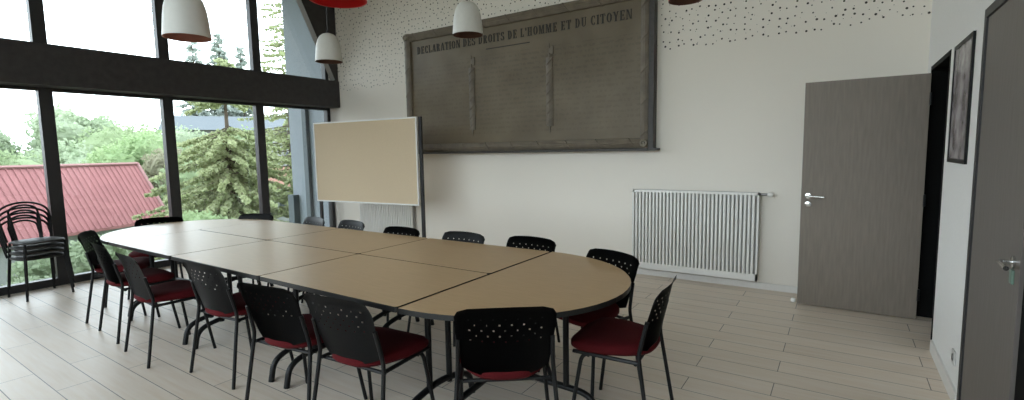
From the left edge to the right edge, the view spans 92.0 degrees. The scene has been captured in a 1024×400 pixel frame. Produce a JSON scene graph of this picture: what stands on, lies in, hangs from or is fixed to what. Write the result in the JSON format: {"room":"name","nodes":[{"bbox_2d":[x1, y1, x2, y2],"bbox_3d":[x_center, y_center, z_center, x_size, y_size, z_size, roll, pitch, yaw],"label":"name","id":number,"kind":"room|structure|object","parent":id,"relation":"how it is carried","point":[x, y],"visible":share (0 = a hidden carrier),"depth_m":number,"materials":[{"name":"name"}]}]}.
{"room":"meeting room","nodes":[
{"label":"meeting room","id":0,"kind":"room"},
{"bbox_2d":[0,38,339,108],"bbox_3d":[-5.465,-1.479,5.343,0.400,0.450,8.268,3,7,34],"label":"beam","id":1,"kind":"structure","parent":0,"point":[22,63],"depth_m":6.27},
{"bbox_2d":[3,0,39,42],"bbox_3d":[-5.772,-2.661,4.994,0.100,1.980,1.325,3,7,34],"label":"window","id":2,"kind":"structure","parent":1,"relation":"on","point":[31,9],"depth_m":5.56,"materials":[{"name":"metal"}]},
{"bbox_2d":[36,0,163,58],"bbox_3d":[-5.062,-2.776,6.056,0.100,1.980,1.240,3,7,34],"label":"window","id":3,"kind":"structure","parent":1,"relation":"on","point":[155,4],"depth_m":6.54,"materials":[{"name":"metal"}]},
{"bbox_2d":[160,0,256,70],"bbox_3d":[-4.367,-2.890,7.098,0.100,1.980,1.275,3,7,34],"label":"window","id":4,"kind":"structure","parent":1,"relation":"on","point":[249,3],"depth_m":7.59,"materials":[{"name":"metal"}]},
{"bbox_2d":[253,0,327,79],"bbox_3d":[-3.659,-3.005,8.157,0.100,1.980,1.283,3,7,34],"label":"window","id":5,"kind":"structure","parent":1,"relation":"on","point":[323,70],"depth_m":7.68,"materials":[{"name":"metal"}]},
{"bbox_2d":[282,0,329,226],"bbox_3d":[-3.782,-1.590,9.282,1.185,5.650,0.370,3,7,34],"label":"wall","id":6,"kind":"structure","parent":0,"point":[300,48],"depth_m":9.29,"materials":[{"name":"white paint"}]},
{"bbox_2d":[260,103,335,227],"bbox_3d":[-3.615,-0.428,8.408,0.100,2.300,1.283,3,7,34],"label":"window","id":7,"kind":"structure","parent":6,"relation":"in","point":[332,217],"depth_m":7.92,"materials":[{"name":"metal"}]},
{"bbox_2d":[0,264,949,399],"bbox_3d":[-2.154,1.260,3.323,8.944,0.120,8.493,3,7,34],"label":"floor","id":8,"kind":"structure","parent":0,"point":[722,342],"depth_m":3.56,"materials":[{"name":"tile"}]},
{"bbox_2d":[0,84,65,295],"bbox_3d":[-5.728,-0.083,5.246,0.100,2.300,1.325,3,7,34],"label":"window","id":9,"kind":"structure","parent":8,"relation":"on","point":[40,91],"depth_m":5.70,"materials":[{"name":"metal"}]},
{"bbox_2d":[0,217,74,301],"bbox_3d":[-5.209,0.618,5.420,0.488,0.856,0.464,2,6,26],"label":"bistro chair","id":10,"kind":"object","parent":8,"relation":"on","point":[52,254],"visible":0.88,"depth_m":5.39,"materials":[{"name":"metal"}]},
{"bbox_2d":[0,211,74,296],"bbox_3d":[-5.200,0.561,5.409,0.488,0.856,0.464,2,6,26],"label":"bistro chair","id":11,"kind":"object","parent":10,"relation":"on","point":[51,249],"visible":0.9,"depth_m":5.36,"materials":[{"name":"black metal"}]},
{"bbox_2d":[0,206,74,291],"bbox_3d":[-5.190,0.504,5.399,0.488,0.856,0.464,2,6,26],"label":"bistro chair","id":12,"kind":"object","parent":11,"relation":"on","point":[49,244],"visible":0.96,"depth_m":5.36,"materials":[{"name":"black metal"}]},
{"bbox_2d":[0,201,74,285],"bbox_3d":[-5.180,0.448,5.388,0.488,0.856,0.464,2,6,26],"label":"bistro chair","id":13,"kind":"object","parent":12,"relation":"on","point":[39,240],"visible":1,"depth_m":5.35,"materials":[{"name":"black metal"}]},
{"bbox_2d":[45,88,178,283],"bbox_3d":[-5.019,-0.199,6.308,0.100,2.300,1.240,3,7,34],"label":"window","id":14,"kind":"structure","parent":8,"relation":"on","point":[163,100],"depth_m":6.05,"materials":[{"name":"metal"}]},
{"bbox_2d":[78,230,154,323],"bbox_3d":[-3.768,0.684,4.757,0.508,0.805,0.530,-3,6,-24],"label":"chair","id":15,"kind":"object","parent":8,"relation":"on","point":[143,262],"visible":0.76,"depth_m":4.64,"materials":[{"name":"black plastic"}]},
{"bbox_2d":[90,242,180,343],"bbox_3d":[-3.238,0.725,4.247,0.530,0.805,0.508,3,7,37],"label":"chair","id":16,"kind":"object","parent":8,"relation":"on","point":[112,276],"visible":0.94,"depth_m":4.08,"materials":[{"name":"black plastic"}]},
{"bbox_2d":[127,217,190,299],"bbox_3d":[-3.917,0.616,5.479,0.530,0.805,0.508,-4,6,-26],"label":"chair","id":17,"kind":"object","parent":8,"relation":"on","point":[155,220],"visible":0.27,"depth_m":5.59,"materials":[{"name":"black plastic"}]},
{"bbox_2d":[115,252,216,368],"bbox_3d":[-2.649,0.761,3.779,0.530,0.805,0.508,3,7,37],"label":"chair","id":18,"kind":"object","parent":8,"relation":"on","point":[182,290],"visible":0.93,"depth_m":3.63,"materials":[{"name":"black plastic"}]},
{"bbox_2d":[100,219,270,314],"bbox_3d":[-3.582,0.656,5.353,0.942,0.745,1.535,3,7,34],"label":"round table","id":19,"kind":"object","parent":8,"relation":"on","point":[172,227],"visible":0.35,"depth_m":5.23,"materials":[{"name":"brown wood"}]},
{"bbox_2d":[108,230,264,344],"bbox_3d":[-2.885,0.734,4.431,1.230,0.744,0.760,3,7,34],"label":"meeting table","id":20,"kind":"object","parent":8,"relation":"on","point":[165,246],"visible":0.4,"depth_m":4.30,"materials":[{"name":"brown wood"}]},
{"bbox_2d":[168,97,266,263],"bbox_3d":[-4.323,-0.312,7.349,0.100,2.300,1.275,3,7,34],"label":"window","id":21,"kind":"structure","parent":8,"relation":"on","point":[256,106],"depth_m":7.53,"materials":[{"name":"metal"}]},
{"bbox_2d":[182,261,293,389],"bbox_3d":[-1.897,0.782,3.431,0.530,0.805,0.508,2,6,31],"label":"chair","id":22,"kind":"object","parent":8,"relation":"on","point":[217,302],"visible":0.88,"depth_m":3.23,"materials":[{"name":"black plastic"}]},
{"bbox_2d":[214,213,273,283],"bbox_3d":[-3.050,0.585,5.653,0.530,0.805,0.508,0,6,10],"label":"chair","id":23,"kind":"object","parent":8,"relation":"on","point":[259,216],"visible":0.12,"depth_m":5.85,"materials":[{"name":"black plastic"}]},
{"bbox_2d":[171,240,355,381],"bbox_3d":[-1.863,0.782,3.753,1.205,0.744,0.760,3,7,34],"label":"meeting table","id":24,"kind":"object","parent":8,"relation":"on","point":[254,260],"visible":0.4,"depth_m":3.62,"materials":[{"name":"brown wood"}]},
{"bbox_2d":[202,221,338,315],"bbox_3d":[-2.459,0.664,5.069,1.230,0.744,0.760,3,7,34],"label":"meeting table","id":25,"kind":"object","parent":8,"relation":"on","point":[266,230],"visible":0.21,"depth_m":4.99,"materials":[{"name":"beige laminate"}]},
{"bbox_2d":[267,217,324,298],"bbox_3d":[-2.301,0.609,5.276,0.530,0.805,0.508,4,7,41],"label":"chair","id":26,"kind":"object","parent":8,"relation":"on","point":[308,220],"visible":0.2,"depth_m":5.42,"materials":[{"name":"black plastic"}]},
{"bbox_2d":[237,282,367,399],"bbox_3d":[-1.219,0.825,2.877,0.530,0.805,0.508,2,6,27],"label":"chair","id":27,"kind":"object","parent":8,"relation":"on","point":[296,331],"visible":0.88,"depth_m":2.68,"materials":[{"name":"black plastic"}]},
{"bbox_2d":[301,220,364,302],"bbox_3d":[-1.784,0.631,4.956,0.530,0.805,0.508,4,7,39],"label":"chair","id":28,"kind":"object","parent":8,"relation":"on","point":[357,225],"visible":0.2,"depth_m":5.10,"materials":[{"name":"black plastic"}]},
{"bbox_2d":[269,228,427,321],"bbox_3d":[-1.437,0.713,4.391,1.205,0.744,0.760,3,7,34],"label":"meeting table","id":29,"kind":"object","parent":8,"relation":"on","point":[344,240],"visible":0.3,"depth_m":4.29,"materials":[{"name":"beige laminate"}]},
{"bbox_2d":[303,293,434,399],"bbox_3d":[-0.746,0.841,2.625,0.530,0.805,0.508,2,6,30],"label":"chair","id":30,"kind":"object","parent":8,"relation":"on","point":[369,346],"visible":1,"depth_m":2.45,"materials":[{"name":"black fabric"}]},
{"bbox_2d":[313,117,425,237],"bbox_3d":[-2.088,-0.162,7.149,2.047,1.965,0.620,2,6,29],"label":"display board","id":31,"kind":"object","parent":8,"relation":"on","point":[372,161],"visible":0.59,"depth_m":7.01,"materials":[{"name":"beige fabric"}]},
{"bbox_2d":[260,254,487,399],"bbox_3d":[-0.849,0.831,3.081,1.210,0.744,0.760,3,7,34],"label":"meeting table","id":32,"kind":"object","parent":8,"relation":"on","point":[386,284],"visible":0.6,"depth_m":2.91,"materials":[{"name":"brown wood"}]},
{"bbox_2d":[347,226,419,327],"bbox_3d":[-1.137,0.672,4.430,0.530,0.805,0.508,3,7,33],"label":"chair","id":33,"kind":"object","parent":8,"relation":"on","point":[398,230],"visible":0.17,"depth_m":4.59,"materials":[{"name":"black plastic"}]},
{"bbox_2d":[407,231,487,346],"bbox_3d":[-0.532,0.695,4.083,0.530,0.805,0.508,3,7,34],"label":"chair","id":34,"kind":"object","parent":8,"relation":"on","point":[461,236],"visible":0.15,"depth_m":4.22,"materials":[{"name":"black plastic"}]},
{"bbox_2d":[361,238,548,336],"bbox_3d":[-0.423,0.761,3.719,1.210,0.744,0.760,3,7,34],"label":"meeting table","id":35,"kind":"object","parent":8,"relation":"on","point":[482,258],"visible":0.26,"depth_m":3.62,"materials":[{"name":"beige laminate"}]},
{"bbox_2d":[453,306,558,399],"bbox_3d":[-0.036,0.846,2.454,0.530,0.805,0.508,-1,6,-3],"label":"chair","id":36,"kind":"object","parent":8,"relation":"on","point":[492,358],"visible":1,"depth_m":2.25,"materials":[{"name":"black plastic"}]},
{"bbox_2d":[399,252,630,399],"bbox_3d":[0.230,0.838,2.826,0.837,0.745,1.535,3,7,34],"label":"round table","id":37,"kind":"object","parent":8,"relation":"on","point":[570,284],"visible":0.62,"depth_m":2.69,"materials":[{"name":"brown wood"}]},
{"bbox_2d":[475,236,559,342],"bbox_3d":[0.029,0.715,3.789,0.530,0.805,0.508,3,7,35],"label":"chair","id":38,"kind":"object","parent":8,"relation":"on","point":[543,244],"visible":0.31,"depth_m":3.93,"materials":[{"name":"black plastic"}]},
{"bbox_2d":[538,248,638,396],"bbox_3d":[0.501,0.761,3.231,0.508,0.805,0.530,-5,7,-36],"label":"chair","id":39,"kind":"object","parent":8,"relation":"on","point":[625,259],"visible":0.43,"depth_m":3.15,"materials":[{"name":"black plastic"}]},
{"bbox_2d":[571,275,676,399],"bbox_3d":[0.617,0.810,2.710,0.508,0.805,0.530,2,6,30],"label":"chair","id":40,"kind":"object","parent":8,"relation":"on","point":[602,337],"visible":1,"depth_m":2.58,"materials":[{"name":"black plastic"}]},
{"bbox_2d":[328,0,931,286],"bbox_3d":[0.298,-1.552,6.633,8.539,4.750,0.250,3,7,34],"label":"wall","id":41,"kind":"structure","parent":0,"point":[733,76],"depth_m":5.44,"materials":[{"name":"paint"}]},
{"bbox_2d":[296,0,337,80],"bbox_3d":[-3.374,-3.020,8.170,0.120,2.001,0.979,3,7,34],"label":"trim","id":42,"kind":"structure","parent":41,"relation":"attached to","point":[314,15],"depth_m":8.29,"materials":[{"name":"metal"}]},
{"bbox_2d":[360,203,414,234],"bbox_3d":[-2.070,0.161,8.183,1.230,0.920,0.111,3,7,34],"label":"radiator","id":43,"kind":"object","parent":41,"relation":"attached to","point":[375,217],"visible":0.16,"depth_m":8.15,"materials":[{"name":"white metal"}]},
{"bbox_2d":[402,0,659,153],"bbox_3d":[0.000,-1.548,6.590,3.930,1.828,0.148,3,7,34],"label":"tablet","id":44,"kind":"object","parent":41,"relation":"attached to","point":[577,75],"visible":0.86,"depth_m":6.32,"materials":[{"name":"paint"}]},
{"bbox_2d":[632,189,773,280],"bbox_3d":[2.047,0.355,5.453,1.457,0.925,0.111,3,7,34],"label":"radiator","id":45,"kind":"object","parent":41,"relation":"attached to","point":[708,233],"visible":0.98,"depth_m":5.41,"materials":[{"name":"white metal"}]},
{"bbox_2d":[615,265,796,293],"bbox_3d":[0.242,0.788,6.766,8.194,0.070,0.014,3,7,34],"label":"baseboard","id":46,"kind":"structure","parent":41,"relation":"attached to","point":[742,283],"depth_m":5.41,"materials":[{"name":"white wood"}]},
{"bbox_2d":[928,0,994,390],"bbox_3d":[1.413,-1.002,0.802,0.200,4.750,8.273,3,7,34],"label":"wall","id":47,"kind":"structure","parent":0,"point":[952,21],"depth_m":3.08,"materials":[{"name":"paint"}]},
{"bbox_2d":[797,73,932,318],"bbox_3d":[3.036,-0.024,4.319,0.892,2.043,0.106,3,7,34],"label":"open door","id":48,"kind":"structure","parent":47,"relation":"in","point":[863,199],"depth_m":4.31,"materials":[{"name":"grey wood"}]},
{"bbox_2d":[916,49,951,339],"bbox_3d":[3.351,-0.007,3.792,0.214,2.125,0.900,3,7,34],"label":"doorway","id":49,"kind":"structure","parent":47,"relation":"attached to","point":[940,78],"depth_m":4.15,"materials":[{"name":"black"}]},
{"bbox_2d":[929,340,956,399],"bbox_3d":[1.045,1.367,0.610,0.013,0.085,7.120,3,7,34],"label":"baseboard","id":50,"kind":"structure","parent":47,"relation":"attached to","point":[952,393],"depth_m":3.10,"materials":[{"name":"white wood"}]},
{"bbox_2d":[951,348,955,365],"bbox_3d":[2.574,0.916,2.885,0.012,0.082,0.082,3,7,34],"label":"wall socket","id":51,"kind":"object","parent":47,"relation":"attached to","point":[953,354],"visible":1,"depth_m":2.86,"materials":[{"name":"plastic"}]},
{"bbox_2d":[947,30,976,163],"bbox_3d":[2.728,-0.596,3.010,0.013,0.740,0.560,3,7,34],"label":"framed picture","id":52,"kind":"object","parent":47,"relation":"attached to","point":[964,52],"visible":1,"depth_m":2.97,"materials":[{"name":"black plastic"}]},
{"bbox_2d":[949,38,971,158],"bbox_3d":[2.729,-0.599,3.008,0.007,0.705,0.510,3,7,34],"label":"print","id":53,"kind":"object","parent":52,"relation":"attached to","point":[963,51],"depth_m":3.01},
{"bbox_2d":[956,0,1007,399],"bbox_3d":[2.037,0.186,1.829,0.220,2.165,1.840,3,7,34],"label":"trim","id":54,"kind":"structure","parent":47,"relation":"attached to","point":[996,4],"depth_m":2.60,"materials":[{"name":"metal"}]},
{"bbox_2d":[961,0,1023,399],"bbox_3d":[1.950,0.203,1.889,0.110,2.108,1.742,3,7,34],"label":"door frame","id":55,"kind":"structure","parent":47,"relation":"in","point":[993,362],"depth_m":2.20,"materials":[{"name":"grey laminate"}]},
{"bbox_3d":[-2.159,-3.614,2.964,8.944,0.150,8.773,3,7,34],"label":"ceiling","id":56,"kind":"structure","parent":0,"visible":0},
{"bbox_2d":[161,0,211,42],"bbox_3d":[-1.814,-2.195,2.603,0.235,2.615,0.235,3,7,34],"label":"pendant lamp","id":57,"kind":"object","parent":56,"relation":"hanging from","point":[182,20],"visible":1,"depth_m":2.65,"materials":[{"name":"white ceramic"}]},
{"bbox_2d":[315,7,342,63],"bbox_3d":[-2.132,-2.692,5.611,0.305,2.200,0.305,3,7,34],"label":"pendant lamp","id":58,"kind":"object","parent":56,"relation":"hanging from","point":[328,48],"visible":1,"depth_m":5.60,"materials":[{"name":"white ceramic"}]},
{"bbox_2d":[310,0,366,7],"bbox_3d":[-1.061,-2.365,2.848,0.335,2.350,0.335,3,7,34],"label":"pendant lamp","id":59,"kind":"object","parent":56,"relation":"hanging from","point":[328,3],"visible":1,"depth_m":3.10,"materials":[{"name":"red paint"}]},
{"bbox_2d":[453,0,482,38],"bbox_3d":[-0.450,-2.674,4.743,0.300,2.125,0.300,3,7,34],"label":"pendant lamp","id":60,"kind":"object","parent":56,"relation":"hanging from","point":[467,22],"visible":1,"depth_m":4.73,"materials":[{"name":"white ceramic"}]},
{"bbox_2d":[668,0,701,4],"bbox_3d":[1.282,-2.571,3.597,0.250,2.165,0.250,3,7,34],"label":"pendant lamp","id":61,"kind":"object","parent":56,"relation":"hanging from","point":[672,2],"visible":1,"depth_m":3.81,"materials":[{"name":"red paint"}]},
{"label":"outside","id":62,"kind":"structure","parent":0,"visible":0},
{"bbox_3d":[-21.347,-1.728,38.224,62.100,4.594,80.000,3,7,34],"label":"ground","id":63,"kind":"structure","parent":62,"visible":0},
{"bbox_2d":[0,129,24,158],"bbox_3d":[-23.962,-1.080,22.027,3.911,4.839,3.631,3,7,34],"label":"tree","id":64,"kind":"object","parent":63,"relation":"on","point":[5,141],"visible":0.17,"depth_m":22.27,"materials":[{"name":"green plant"}]},
{"bbox_2d":[0,147,42,165],"bbox_3d":[-18.647,-0.035,17.419,4.080,4.676,4.197,0,6,13],"label":"shrub","id":65,"kind":"object","parent":63,"relation":"on","point":[13,160],"visible":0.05,"depth_m":17.74,"materials":[{"name":"green plant"}]},
{"bbox_2d":[25,138,93,163],"bbox_3d":[-18.216,-0.211,19.868,4.878,4.536,3.545,-2,6,-15],"label":"shrub","id":66,"kind":"object","parent":63,"relation":"on","point":[68,155],"visible":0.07,"depth_m":19.48,"materials":[{"name":"green plant"}]},
{"bbox_2d":[1,233,131,285],"bbox_3d":[-8.584,1.566,9.516,2.288,1.785,2.366,3,7,34],"label":"shrub","id":67,"kind":"object","parent":63,"relation":"on","point":[39,269],"visible":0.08,"depth_m":9.24,"materials":[{"name":"green plant"}]},
{"bbox_2d":[17,101,123,158],"bbox_3d":[-21.057,-1.819,23.617,3.869,5.904,4.155,-3,6,-21],"label":"tree","id":68,"kind":"object","parent":63,"relation":"on","point":[68,124],"visible":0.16,"depth_m":23.07,"materials":[{"name":"green plant"}]},
{"bbox_2d":[0,162,168,285],"bbox_3d":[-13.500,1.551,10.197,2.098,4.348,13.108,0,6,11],"label":"house","id":69,"kind":"structure","parent":63,"relation":"on","point":[102,198],"depth_m":14.13,"materials":[{"name":"metal"}]},
{"bbox_2d":[66,122,160,151],"bbox_3d":[-18.855,-1.026,23.814,5.211,5.413,4.536,3,7,34],"label":"shrub","id":70,"kind":"object","parent":63,"relation":"on","point":[97,139],"visible":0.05,"depth_m":22.07,"materials":[{"name":"green plant"}]},
{"bbox_2d":[80,128,179,195],"bbox_3d":[-14.380,-0.345,19.078,3.852,4.827,3.472,-5,7,-38],"label":"shrub","id":71,"kind":"object","parent":63,"relation":"on","point":[133,149],"visible":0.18,"depth_m":18.27,"materials":[{"name":"green plant"}]},
{"bbox_2d":[140,148,181,197],"bbox_3d":[-12.112,0.078,18.419,2.628,4.036,2.606,0,6,8],"label":"shrub","id":72,"kind":"object","parent":63,"relation":"on","point":[156,162],"visible":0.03,"depth_m":17.62,"materials":[{"name":"green plant"}]},
{"bbox_2d":[155,122,206,150],"bbox_3d":[-14.652,-0.848,22.429,3.263,5.186,4.395,-2,6,-7],"label":"shrub","id":73,"kind":"object","parent":63,"relation":"on","point":[181,135],"visible":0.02,"depth_m":21.09,"materials":[{"name":"green plant"}]},
{"bbox_2d":[174,42,216,115],"bbox_3d":[-18.067,-4.025,28.544,3.772,10.168,4.096,-2,6,-9],"label":"spruce","id":74,"kind":"object","parent":63,"relation":"on","point":[191,58],"visible":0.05,"depth_m":28.09,"materials":[{"name":"green plant"}]},
{"bbox_2d":[159,209,235,259],"bbox_3d":[-7.314,1.216,11.703,1.906,2.014,1.833,3,7,34],"label":"shrub","id":75,"kind":"object","parent":63,"relation":"on","point":[190,215],"visible":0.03,"depth_m":11.50,"materials":[{"name":"green plant"}]},
{"bbox_2d":[131,57,291,259],"bbox_3d":[-7.718,-0.709,13.671,5.434,6.401,5.728,-3,6,-16],"label":"spruce","id":76,"kind":"object","parent":63,"relation":"on","point":[239,178],"visible":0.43,"depth_m":13.31,"materials":[{"name":"green plant"}]},
{"bbox_2d":[154,124,276,204],"bbox_3d":[-11.269,-0.379,18.662,3.895,4.869,4.354,-6,8,-44],"label":"shrub","id":77,"kind":"object","parent":63,"relation":"on","point":[186,176],"visible":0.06,"depth_m":17.17,"materials":[{"name":"green plant"}]},
{"bbox_2d":[158,116,288,165],"bbox_3d":[-14.176,-1.715,27.035,7.700,5.600,3.900,-4,6,-27],"label":"house","id":78,"kind":"structure","parent":63,"relation":"on","point":[207,124],"depth_m":25.31,"materials":[{"name":"stone"}]},
{"bbox_2d":[204,32,243,116],"bbox_3d":[-17.291,-4.461,29.677,4.000,10.918,4.277,3,7,34],"label":"spruce","id":79,"kind":"object","parent":63,"relation":"on","point":[216,48],"visible":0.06,"depth_m":29.16,"materials":[{"name":"green plant"}]},
{"bbox_2d":[232,45,252,116],"bbox_3d":[-16.595,-4.249,30.745,3.770,10.396,3.844,3,7,34],"label":"spruce","id":80,"kind":"object","parent":63,"relation":"on","point":[242,62],"visible":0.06,"depth_m":30.29,"materials":[{"name":"green plant"}]},
{"bbox_2d":[237,0,291,186],"bbox_3d":[-7.204,-3.194,16.306,3.360,9.793,3.803,3,7,34],"label":"larch","id":81,"kind":"object","parent":63,"relation":"on","point":[278,138],"visible":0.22,"depth_m":15.99,"materials":[{"name":"green plant"}]},
{"bbox_2d":[268,167,289,221],"bbox_3d":[-11.153,-0.122,22.291,4.300,2.750,3.100,-3,6,-24],"label":"house","id":82,"kind":"structure","parent":63,"relation":"on","point":[271,179],"depth_m":21.52,"materials":[{"name":"orange tile"}]},
{"bbox_2d":[272,152,292,221],"bbox_3d":[-5.622,-0.888,14.369,3.348,5.288,3.095,3,7,37],"label":"spruce","id":83,"kind":"object","parent":63,"relation":"on","point":[289,180],"visible":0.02,"depth_m":13.94,"materials":[{"name":"green plant"}]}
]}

